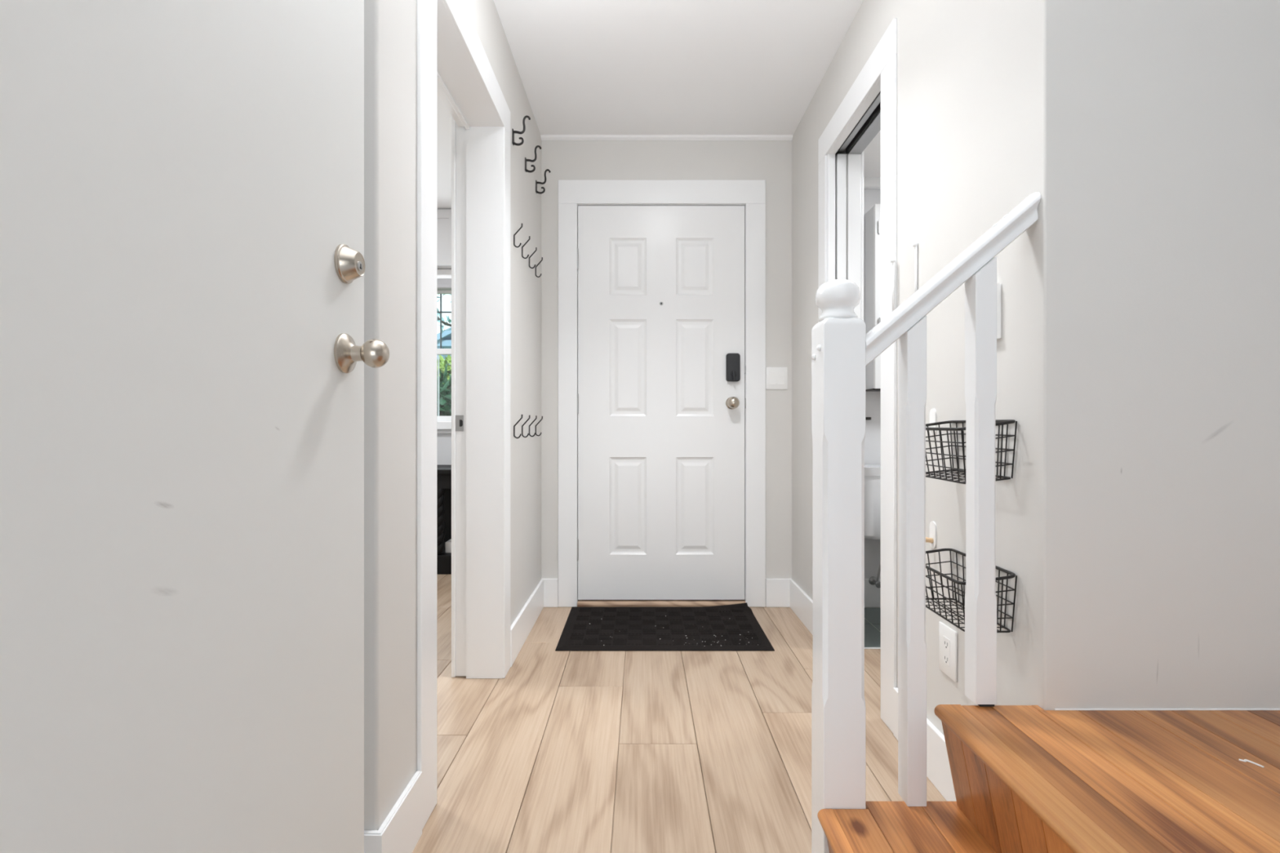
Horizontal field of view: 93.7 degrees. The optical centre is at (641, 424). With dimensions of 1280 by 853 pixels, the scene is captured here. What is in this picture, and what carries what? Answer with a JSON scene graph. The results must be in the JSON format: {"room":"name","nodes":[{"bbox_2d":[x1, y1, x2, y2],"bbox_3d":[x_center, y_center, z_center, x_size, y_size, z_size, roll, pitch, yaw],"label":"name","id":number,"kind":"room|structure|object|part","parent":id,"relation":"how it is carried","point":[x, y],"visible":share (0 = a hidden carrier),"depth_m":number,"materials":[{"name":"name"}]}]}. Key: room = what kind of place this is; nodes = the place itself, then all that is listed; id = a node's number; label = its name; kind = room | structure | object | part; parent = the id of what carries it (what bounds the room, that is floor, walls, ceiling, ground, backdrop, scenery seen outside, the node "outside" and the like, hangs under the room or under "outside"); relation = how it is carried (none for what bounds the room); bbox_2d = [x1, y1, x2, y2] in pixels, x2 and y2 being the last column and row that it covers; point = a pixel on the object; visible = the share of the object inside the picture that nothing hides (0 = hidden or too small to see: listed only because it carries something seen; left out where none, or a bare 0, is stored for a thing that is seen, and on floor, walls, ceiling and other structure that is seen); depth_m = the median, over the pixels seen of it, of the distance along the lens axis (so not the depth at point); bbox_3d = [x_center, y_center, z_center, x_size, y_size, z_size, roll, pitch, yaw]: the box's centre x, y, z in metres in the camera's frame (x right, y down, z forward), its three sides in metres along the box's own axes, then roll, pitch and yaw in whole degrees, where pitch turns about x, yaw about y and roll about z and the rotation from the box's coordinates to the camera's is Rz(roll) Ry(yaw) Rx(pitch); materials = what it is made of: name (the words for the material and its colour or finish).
{"room":"entrance hallway","nodes":[
{"label":"entrance hallway","id":0,"kind":"room"},
{"bbox_2d":[436,268,451,464],"bbox_3d":[-2.018,-0.269,2.810,2.965,2.456,3.220,0,0,0],"label":"wall","id":1,"kind":"structure","parent":0,"point":[443,440],"depth_m":4.30,"materials":[{"name":"white paint"}]},
{"bbox_2d":[436,269,451,433],"bbox_3d":[-1.500,-0.522,4.317,1.300,1.175,0.155,0,0,0],"label":"window","id":2,"kind":"structure","parent":1,"relation":"in","point":[443,276],"depth_m":4.28,"materials":[{"name":"white paint"}]},
{"bbox_3d":[-1.500,-0.752,4.380,1.100,0.485,0.030,0,0,0],"label":"sash","id":3,"kind":"part","parent":2,"relation":"part of","materials":[{"name":"white paint"}]},
{"bbox_3d":[-1.500,0.006,4.300,1.300,0.057,0.120,0,0,0],"label":"sill","id":4,"kind":"part","parent":2,"relation":"part of","materials":[{"name":"white paint"}]},
{"bbox_2d":[436,279,451,290],"bbox_3d":[-1.500,-1.004,4.305,1.080,0.068,0.070,0,0,0],"label":"roller shade","id":5,"kind":"object","parent":2,"relation":"attached to","point":[442,284],"depth_m":4.27,"materials":[{"name":"grey fabric"}]},
{"bbox_3d":[-1.500,-0.286,4.360,1.100,0.528,0.030,0,0,0],"label":"sash","id":6,"kind":"part","parent":2,"relation":"part of","materials":[{"name":"white paint"}]},
{"bbox_3d":[-1.500,-1.075,4.290,1.300,0.070,0.020,0,0,0],"label":"head casing","id":7,"kind":"part","parent":2,"relation":"part of","materials":[{"name":"white paint"}]},
{"bbox_2d":[436,208,451,268],"bbox_3d":[-1.425,-1.298,4.209,1.350,0.393,0.138,0,0,0],"label":"upper cabinet","id":8,"kind":"object","parent":1,"relation":"attached to","point":[443,215],"visible":0.12,"depth_m":4.15,"materials":[{"name":"white paint"}]},
{"bbox_2d":[364,0,541,830],"bbox_3d":[-1.512,-0.269,2.160,1.976,2.456,1.940,0,0,0],"label":"wall","id":9,"kind":"structure","parent":0,"point":[390,26],"depth_m":1.31,"materials":[{"name":"beige paint"}]},
{"bbox_2d":[364,771,422,852],"bbox_3d":[-1.455,0.876,1.284,1.890,0.147,0.217,0,0,0],"label":"baseboard","id":10,"kind":"structure","parent":9,"relation":"attached to","point":[401,831],"depth_m":1.28,"materials":[{"name":"white paint"}]},
{"bbox_2d":[417,0,510,830],"bbox_3d":[-0.614,-0.137,1.869,0.202,2.172,0.948,0,0,0],"label":"door frame","id":11,"kind":"structure","parent":9,"relation":"attached to","point":[453,62],"depth_m":2.24,"materials":[{"name":"white paint"}]},
{"bbox_3d":[-0.518,-0.082,1.450,0.011,2.062,0.109,0,0,0],"label":"casing","id":12,"kind":"part","parent":11,"relation":"part of","materials":[{"name":"white paint"}]},
{"bbox_3d":[-0.708,-0.137,2.288,0.015,2.172,0.085,0,0,0],"label":"casing","id":13,"kind":"part","parent":11,"relation":"part of","materials":[{"name":"white paint"}]},
{"bbox_3d":[-0.686,-0.005,2.252,0.034,0.060,0.002,0,0,0],"label":"strike plate","id":14,"kind":"part","parent":11,"relation":"part of","materials":[{"name":"silver metal"}]},
{"bbox_3d":[-0.518,-1.167,1.869,0.011,0.108,0.948,0,0,0],"label":"head casing","id":15,"kind":"part","parent":11,"relation":"part of","materials":[{"name":"white paint"}]},
{"bbox_3d":[-0.518,-0.082,2.292,0.011,2.062,0.102,0,0,0],"label":"casing","id":16,"kind":"part","parent":11,"relation":"part of","materials":[{"name":"white paint"}]},
{"bbox_2d":[513,222,522,247],"bbox_3d":[-0.506,-0.772,2.450,0.038,0.099,0.008,0,0,0],"label":"wire hook","id":17,"kind":"object","parent":9,"relation":"attached to","point":[521,227],"visible":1,"depth_m":2.45,"materials":[{"name":"black metal"}]},
{"bbox_2d":[513,414,522,438],"bbox_3d":[-0.506,0.008,2.450,0.038,0.099,0.008,0,0,0],"label":"wire hook","id":18,"kind":"object","parent":9,"relation":"attached to","point":[521,418],"visible":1,"depth_m":2.45,"materials":[{"name":"black metal"}]},
{"bbox_2d":[511,115,530,145],"bbox_3d":[-0.487,-1.191,2.431,0.072,0.122,0.022,0,0,0],"label":"hook","id":19,"kind":"object","parent":9,"relation":"attached to","point":[522,131],"visible":1,"depth_m":2.43,"materials":[{"name":"black metal"}]},
{"bbox_3d":[-0.486,-1.215,2.431,0.069,0.075,0.011,0,0,0],"label":"arm","id":20,"kind":"part","parent":19,"relation":"part of","materials":[{"name":"black metal"}]},
{"bbox_2d":[521,235,530,258],"bbox_3d":[-0.506,-0.772,2.615,0.038,0.099,0.008,0,0,0],"label":"wire hook","id":21,"kind":"object","parent":9,"relation":"attached to","point":[526,242],"visible":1,"depth_m":2.61,"materials":[{"name":"black metal"}]},
{"bbox_2d":[521,415,530,437],"bbox_3d":[-0.506,0.008,2.615,0.038,0.099,0.008,0,0,0],"label":"wire hook","id":22,"kind":"object","parent":9,"relation":"attached to","point":[528,419],"visible":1,"depth_m":2.61,"materials":[{"name":"black metal"}]},
{"bbox_2d":[510,579,543,666],"bbox_3d":[-0.517,0.876,2.731,0.014,0.147,0.771,0,0,0],"label":"baseboard","id":23,"kind":"structure","parent":9,"relation":"attached to","point":[521,628],"depth_m":2.64,"materials":[{"name":"white paint"}]},
{"bbox_2d":[524,145,541,172],"bbox_3d":[-0.487,-1.193,2.695,0.072,0.122,0.022,0,0,0],"label":"hook","id":24,"kind":"object","parent":9,"relation":"attached to","point":[536,146],"visible":1,"depth_m":2.69,"materials":[{"name":"black metal"}]},
{"bbox_3d":[-0.486,-1.217,2.695,0.069,0.075,0.011,0,0,0],"label":"arm","id":25,"kind":"part","parent":24,"relation":"part of","materials":[{"name":"black metal"}]},
{"bbox_2d":[528,247,537,268],"bbox_3d":[-0.506,-0.772,2.781,0.038,0.099,0.008,0,0,0],"label":"wire hook","id":26,"kind":"object","parent":9,"relation":"attached to","point":[535,247],"visible":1,"depth_m":2.78,"materials":[{"name":"black metal"}]},
{"bbox_2d":[528,415,537,436],"bbox_3d":[-0.506,0.008,2.781,0.038,0.099,0.008,0,0,0],"label":"wire hook","id":27,"kind":"object","parent":9,"relation":"attached to","point":[535,415],"visible":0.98,"depth_m":2.78,"materials":[{"name":"black metal"}]},
{"bbox_2d":[535,257,542,277],"bbox_3d":[-0.506,-0.772,2.946,0.038,0.099,0.008,0,0,0],"label":"wire hook","id":28,"kind":"object","parent":9,"relation":"attached to","point":[542,257],"visible":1,"depth_m":2.94,"materials":[{"name":"black metal"}]},
{"bbox_2d":[535,416,542,435],"bbox_3d":[-0.506,0.008,2.946,0.038,0.099,0.008,0,0,0],"label":"wire hook","id":29,"kind":"object","parent":9,"relation":"attached to","point":[542,416],"visible":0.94,"depth_m":2.94,"materials":[{"name":"black metal"}]},
{"bbox_2d":[535,168,551,193],"bbox_3d":[-0.487,-1.201,2.965,0.072,0.122,0.022,0,0,0],"label":"hook","id":30,"kind":"object","parent":9,"relation":"attached to","point":[546,170],"visible":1,"depth_m":2.96,"materials":[{"name":"black metal"}]},
{"bbox_3d":[-0.486,-1.225,2.965,0.069,0.075,0.011,0,0,0],"label":"arm","id":31,"kind":"part","parent":30,"relation":"part of","materials":[{"name":"black metal"}]},
{"bbox_2d":[436,0,863,208],"bbox_3d":[-0.400,-1.547,-1.440,6.200,0.100,11.720,0,0,0],"label":"ceiling","id":32,"kind":"structure","parent":0,"point":[584,67],"depth_m":2.48,"materials":[{"name":"white paint"}]},
{"bbox_2d":[412,574,946,852],"bbox_3d":[-0.400,1.009,2.360,6.200,0.122,4.120,0,0,0],"label":"floor","id":33,"kind":"structure","parent":0,"point":[566,752],"depth_m":1.76,"materials":[{"name":"brown wood"}]},
{"bbox_2d":[0,0,389,852],"bbox_3d":[-0.441,-0.077,0.577,0.104,2.035,0.823,0,0,0],"label":"door","id":34,"kind":"structure","parent":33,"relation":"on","point":[184,352],"depth_m":0.59,"materials":[{"name":"beige paint"}]},
{"bbox_3d":[-0.442,-0.109,0.920,0.030,0.061,0.061,0,0,0],"label":"knob","id":35,"kind":"part","parent":34,"relation":"part of","materials":[{"name":"silver metal"}]},
{"bbox_2d":[436,464,451,574],"bbox_3d":[-1.550,0.616,3.990,1.100,0.668,0.420,0,0,0],"label":"base cabinet","id":36,"kind":"object","parent":33,"relation":"on","point":[443,471],"visible":0.22,"depth_m":3.81,"materials":[{"name":"black wood"}]},
{"bbox_3d":[-1.550,0.655,4.170,1.060,0.490,0.040,0,0,0],"label":"panel","id":37,"kind":"part","parent":36,"relation":"part of","materials":[{"name":"black wood"}]},
{"bbox_2d":[444,539,451,552],"bbox_3d":[-1.185,0.795,3.925,0.170,0.070,0.110,0,0,0],"label":"pack","id":38,"kind":"object","parent":36,"relation":"on","point":[448,544],"visible":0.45,"depth_m":3.87,"materials":[{"name":"white"}]},
{"bbox_2d":[555,602,774,651],"bbox_3d":[0.096,0.937,2.813,0.920,0.025,0.597,0,0,0],"label":"door mat","id":39,"kind":"object","parent":33,"relation":"on","point":[619,628],"visible":1,"depth_m":2.74,"materials":[{"name":"black rubber"}]},
{"bbox_2d":[811,279,865,852],"bbox_3d":[0.395,0.328,1.218,0.091,1.242,0.087,0,0,0],"label":"newel post","id":40,"kind":"object","parent":33,"relation":"on","point":[838,339],"visible":1,"depth_m":1.18,"materials":[{"name":"white paint"}]},
{"bbox_2d":[865,191,1040,366],"bbox_3d":[0.610,-0.287,1.203,0.342,0.350,0.059,0,0,0],"label":"handrail","id":41,"kind":"object","parent":40,"relation":"attached to","point":[1024,215],"visible":0.91,"depth_m":1.18,"materials":[{"name":"white paint"}]},
{"bbox_2d":[864,464,880,539],"bbox_3d":[1.300,0.579,2.678,0.470,0.741,0.855,0,0,0],"label":"toilet","id":42,"kind":"object","parent":33,"relation":"on","point":[872,472],"visible":0.09,"depth_m":2.92,"materials":[{"name":"white ceramic"}]},
{"bbox_3d":[1.300,0.229,3.002,0.470,0.042,0.205,0,0,0],"label":"tank lid","id":43,"kind":"part","parent":42,"relation":"part of","materials":[{"name":"white ceramic"}]},
{"bbox_2d":[817,704,1279,852],"bbox_3d":[0.981,0.750,0.724,1.276,0.399,0.948,0,0,0],"label":"staircase","id":44,"kind":"structure","parent":33,"relation":"on","point":[1027,779],"depth_m":1.01,"materials":[{"name":"orange wood"}]},
{"bbox_2d":[897,315,926,806],"bbox_3d":[0.541,0.268,1.202,0.038,0.967,0.045,0,0,0],"label":"baluster","id":45,"kind":"object","parent":44,"relation":"on","point":[912,345],"visible":0.96,"depth_m":1.18,"materials":[{"name":"white paint"}]},
{"bbox_2d":[964,256,996,704],"bbox_3d":[0.674,0.109,1.195,0.042,0.877,0.042,0,0,0],"label":"baluster","id":46,"kind":"object","parent":44,"relation":"on","point":[980,289],"visible":0.97,"depth_m":1.17,"materials":[{"name":"white paint"}]},
{"bbox_2d":[977,704,994,706],"bbox_3d":[0.678,0.551,1.195,0.028,0.006,0.034,0,0,0],"label":"baluster shim","id":47,"kind":"object","parent":44,"relation":"on","point":[980,705],"visible":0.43,"depth_m":1.18,"materials":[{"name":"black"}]},
{"bbox_2d":[541,140,880,578],"bbox_3d":[0.973,-0.213,3.187,3.255,2.567,0.126,0,0,0],"label":"wall","id":48,"kind":"structure","parent":0,"point":[771,161],"depth_m":3.13,"materials":[{"name":"beige paint"}]},
{"bbox_2d":[541,578,558,607],"bbox_3d":[-0.480,0.876,3.123,0.087,0.147,0.014,0,0,0],"label":"baseboard","id":49,"kind":"structure","parent":48,"relation":"attached to","point":[550,586],"depth_m":3.12,"materials":[{"name":"white paint"}]},
{"bbox_2d":[577,205,746,599],"bbox_3d":[0.103,-0.114,3.116,0.892,2.060,0.127,0,0,0],"label":"door","id":50,"kind":"structure","parent":48,"relation":"in","point":[661,402],"depth_m":3.14,"materials":[{"name":"white paint"}]},
{"bbox_3d":[-0.073,0.425,3.139,0.194,0.509,0.007,0,0,0],"label":"raised panel","id":51,"kind":"part","parent":50,"relation":"part of","materials":[{"name":"white paint"}]},
{"bbox_3d":[-0.073,-0.296,3.139,0.194,0.508,0.007,0,0,0],"label":"raised panel","id":52,"kind":"part","parent":50,"relation":"part of","materials":[{"name":"white paint"}]},
{"bbox_3d":[-0.073,-0.826,3.139,0.194,0.300,0.007,0,0,0],"label":"raised panel","id":53,"kind":"part","parent":50,"relation":"part of","materials":[{"name":"white paint"}]},
{"bbox_3d":[0.277,0.425,3.139,0.199,0.509,0.007,0,0,0],"label":"raised panel","id":54,"kind":"part","parent":50,"relation":"part of","materials":[{"name":"white paint"}]},
{"bbox_3d":[0.277,-0.296,3.139,0.199,0.508,0.007,0,0,0],"label":"raised panel","id":55,"kind":"part","parent":50,"relation":"part of","materials":[{"name":"white paint"}]},
{"bbox_3d":[0.277,-0.826,3.139,0.199,0.300,0.007,0,0,0],"label":"raised panel","id":56,"kind":"part","parent":50,"relation":"part of","materials":[{"name":"white paint"}]},
{"bbox_3d":[0.470,-0.112,3.121,0.065,0.065,0.030,0,0,0],"label":"knob","id":57,"kind":"part","parent":50,"relation":"part of","materials":[{"name":"silver metal"}]},
{"bbox_2d":[558,179,765,607],"bbox_3d":[0.103,-0.161,3.179,1.079,2.222,0.122,0,0,0],"label":"door frame","id":58,"kind":"structure","parent":48,"relation":"attached to","point":[572,193],"depth_m":3.12,"materials":[{"name":"white paint"}]},
{"bbox_3d":[-0.387,-0.101,3.124,0.098,2.099,0.012,0,0,0],"label":"casing","id":59,"kind":"part","parent":58,"relation":"part of","materials":[{"name":"white paint"}]},
{"bbox_3d":[0.103,-1.211,3.124,1.079,0.122,0.012,0,0,0],"label":"head casing","id":60,"kind":"part","parent":58,"relation":"part of","materials":[{"name":"white paint"}]},
{"bbox_3d":[0.592,-0.101,3.124,0.102,2.099,0.012,0,0,0],"label":"casing","id":61,"kind":"part","parent":58,"relation":"part of","materials":[{"name":"white paint"}]},
{"bbox_2d":[540,134,793,140],"bbox_3d":[0.129,-1.489,3.115,1.305,0.016,0.030,0,0,0],"label":"trim","id":62,"kind":"structure","parent":48,"relation":"attached to","point":[544,137],"depth_m":3.11,"materials":[{"name":"white paint"}]},
{"bbox_2d":[765,367,787,389],"bbox_3d":[0.702,-0.241,3.126,0.112,0.116,0.008,0,0,0],"label":"double light switch","id":63,"kind":"object","parent":48,"relation":"attached to","point":[776,378],"visible":1,"depth_m":3.12,"materials":[{"name":"white plastic"}]},
{"bbox_2d":[765,578,791,607],"bbox_3d":[0.713,0.876,3.123,0.136,0.147,0.014,0,0,0],"label":"baseboard","id":64,"kind":"structure","parent":48,"relation":"attached to","point":[777,590],"depth_m":3.12,"materials":[{"name":"white paint"}]},
{"bbox_2d":[863,177,880,189],"bbox_3d":[1.752,-1.250,3.107,1.695,0.052,0.034,0,0,0],"label":"trim","id":65,"kind":"structure","parent":48,"relation":"attached to","point":[869,183],"depth_m":3.09,"materials":[{"name":"white paint"}]},
{"bbox_2d":[864,578,880,607],"bbox_3d":[1.752,0.876,3.117,1.695,0.147,0.014,0,0,0],"label":"baseboard","id":66,"kind":"structure","parent":48,"relation":"attached to","point":[872,593],"depth_m":3.11,"materials":[{"name":"white paint"}]},
{"bbox_2d":[863,129,880,177],"bbox_3d":[1.752,-1.291,2.207,1.695,0.030,1.846,0,0,0],"label":"ceiling","id":67,"kind":"structure","parent":0,"point":[872,153],"depth_m":2.88,"materials":[{"name":"white paint"}]},
{"bbox_2d":[791,0,1279,734],"bbox_3d":[1.690,-0.269,2.147,1.819,2.456,1.966,0,0,0],"label":"wall","id":68,"kind":"structure","parent":0,"point":[1138,516],"depth_m":1.16,"materials":[{"name":"beige paint"}]},
{"bbox_2d":[790,579,813,635],"bbox_3d":[0.774,0.876,2.869,0.014,0.147,0.494,0,0,0],"label":"baseboard","id":69,"kind":"structure","parent":68,"relation":"attached to","point":[801,603],"depth_m":2.88,"materials":[{"name":"white paint"}]},
{"bbox_2d":[835,153,846,279],"bbox_3d":[0.839,-0.098,2.814,0.038,2.079,0.592,0,0,0],"label":"door","id":70,"kind":"structure","parent":68,"relation":"in","point":[840,158],"depth_m":2.52,"materials":[{"name":"white paint"}]},
{"bbox_2d":[817,17,897,733],"bbox_3d":[0.850,-0.148,2.229,0.160,2.194,0.786,0,0,0],"label":"door frame","id":71,"kind":"structure","parent":68,"relation":"attached to","point":[869,106],"depth_m":1.93,"materials":[{"name":"white paint"}]},
{"bbox_3d":[0.775,-0.093,2.574,0.011,2.084,0.096,0,0,0],"label":"casing","id":72,"kind":"part","parent":71,"relation":"part of","materials":[{"name":"white paint"}]},
{"bbox_3d":[0.775,-1.190,2.229,0.011,0.110,0.786,0,0,0],"label":"head casing","id":73,"kind":"part","parent":71,"relation":"part of","materials":[{"name":"white paint"}]},
{"bbox_3d":[0.924,-0.143,2.565,0.012,2.184,0.102,0,0,0],"label":"casing","id":74,"kind":"part","parent":71,"relation":"part of","materials":[{"name":"white paint"}]},
{"bbox_3d":[0.775,-0.093,1.887,0.011,2.084,0.103,0,0,0],"label":"casing","id":75,"kind":"part","parent":71,"relation":"part of","materials":[{"name":"white paint"}]},
{"bbox_2d":[865,204,880,391],"bbox_3d":[1.390,-0.634,3.048,0.480,0.925,0.152,0,0,0],"label":"medicine cabinet","id":76,"kind":"object","parent":68,"relation":"attached to","point":[873,217],"visible":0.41,"depth_m":3.01,"materials":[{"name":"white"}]},
{"bbox_3d":[1.390,-0.637,2.990,0.466,0.919,0.019,0,0,0],"label":"door","id":77,"kind":"part","parent":76,"relation":"part of","materials":[{"name":"white paint"}]},
{"bbox_2d":[868,560,880,587],"bbox_3d":[1.207,0.699,3.069,0.062,0.266,0.082,0,0,0],"label":"supply valve","id":78,"kind":"object","parent":68,"relation":"attached to","point":[873,580],"visible":0.7,"depth_m":3.06,"materials":[{"name":"silver metal"}]},
{"bbox_3d":[1.197,0.810,3.039,0.034,0.034,0.022,0,0,0],"label":"handle","id":79,"kind":"part","parent":78,"relation":"part of","materials":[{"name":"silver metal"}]},
{"bbox_2d":[888,258,895,314],"bbox_3d":[0.762,-0.417,1.828,0.015,0.176,0.012,0,0,0],"label":"rod","id":80,"kind":"object","parent":68,"relation":"attached to","point":[891,260],"visible":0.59,"depth_m":1.82,"materials":[{"name":"white paint"}]},
{"bbox_3d":[0.762,-0.499,1.828,0.015,0.012,0.012,0,0,0],"label":"bracket knob","id":81,"kind":"part","parent":80,"relation":"part of","materials":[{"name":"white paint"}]},
{"bbox_2d":[911,242,918,292],"bbox_3d":[0.773,-0.415,1.700,0.015,0.202,0.012,0,0,0],"label":"rod","id":82,"kind":"object","parent":68,"relation":"attached to","point":[915,245],"visible":0.55,"depth_m":1.70,"materials":[{"name":"white paint"}]},
{"bbox_3d":[0.773,-0.510,1.700,0.015,0.012,0.012,0,0,0],"label":"bracket knob","id":83,"kind":"part","parent":82,"relation":"part of","materials":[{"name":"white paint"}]},
{"bbox_2d":[893,687,956,801],"bbox_3d":[0.774,0.876,1.522,0.014,0.147,0.624,0,0,0],"label":"baseboard","id":84,"kind":"structure","parent":68,"relation":"attached to","point":[938,767],"depth_m":1.56,"materials":[{"name":"white paint"}]},
{"bbox_2d":[925,521,936,548],"bbox_3d":[0.765,0.295,1.606,0.030,0.072,0.032,0,0,0],"label":"hook","id":85,"kind":"object","parent":68,"relation":"attached to","point":[932,540],"visible":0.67,"depth_m":1.60,"materials":[{"name":"white plastic"}]},
{"bbox_2d":[925,408,936,435],"bbox_3d":[0.765,-0.007,1.606,0.030,0.072,0.032,0,0,0],"label":"hook","id":86,"kind":"object","parent":68,"relation":"attached to","point":[932,412],"visible":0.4,"depth_m":1.60,"materials":[{"name":"white plastic"}]},
{"bbox_2d":[938,621,957,682],"bbox_3d":[0.777,0.577,1.526,0.007,0.125,0.084,0,0,0],"label":"wall outlet","id":87,"kind":"object","parent":68,"relation":"attached to","point":[948,637],"visible":1,"depth_m":1.52,"materials":[{"name":"white plastic"}]},
{"bbox_2d":[942,635,950,666],"bbox_3d":[0.775,0.577,1.526,0.002,0.068,0.033,0,0,0],"label":"receptacle","id":88,"kind":"object","parent":87,"relation":"attached to","point":[946,639],"depth_m":1.52,"materials":[{"name":"white plastic"}]},
{"bbox_2d":[925,548,1017,632],"bbox_3d":[0.720,0.374,1.379,0.124,0.127,0.279,0,0,0],"label":"wire basket","id":89,"kind":"object","parent":68,"relation":"attached to","point":[1012,575],"visible":0.56,"depth_m":1.33,"materials":[{"name":"black metal"}]},
{"bbox_2d":[925,419,1017,484],"bbox_3d":[0.720,0.058,1.379,0.124,0.136,0.279,0,0,0],"label":"wire basket","id":90,"kind":"object","parent":68,"relation":"attached to","point":[998,422],"visible":0.58,"depth_m":1.31,"materials":[{"name":"black metal"}]},
{"bbox_2d":[996,283,1001,339],"bbox_3d":[0.772,-0.247,1.338,0.018,0.120,0.072,0,0,0],"label":"light switch","id":91,"kind":"object","parent":68,"relation":"attached to","point":[998,285],"visible":0.12,"depth_m":1.30,"materials":[{"name":"white plastic"}]},
{"label":"outside","id":92,"kind":"structure","parent":0,"visible":0},
{"bbox_3d":[-10.000,1.500,37.250,60.000,0.100,65.500,0,0,0],"label":"garden","id":93,"kind":"object","parent":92,"visible":0},
{"bbox_2d":[436,361,451,416],"bbox_3d":[-1.862,0.433,5.572,1.729,2.035,1.112,0,0,0],"label":"shrub","id":94,"kind":"object","parent":93,"relation":"on","point":[445,390],"visible":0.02,"depth_m":5.37,"materials":[{"name":"green plant"}]},
{"bbox_2d":[436,326,451,364],"bbox_3d":[-3.750,-1.175,18.000,10.900,5.250,6.400,0,0,0],"label":"house","id":95,"kind":"structure","parent":93,"relation":"on","point":[446,335],"depth_m":14.90,"materials":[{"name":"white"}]},
{"bbox_2d":[436,355,451,386],"bbox_3d":[-2.187,0.324,6.576,1.924,2.256,1.089,0,0,0],"label":"shrub","id":96,"kind":"object","parent":93,"relation":"on","point":[442,366],"visible":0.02,"depth_m":6.47,"materials":[{"name":"green plant"}]},
{"bbox_2d":[436,293,451,333],"bbox_3d":[-3.361,-1.069,9.342,3.042,5.039,1.769,0,0,0],"label":"tree","id":97,"kind":"object","parent":93,"relation":"on","point":[446,323],"visible":0.02,"depth_m":9.18,"materials":[{"name":"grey plant"}]}
]}

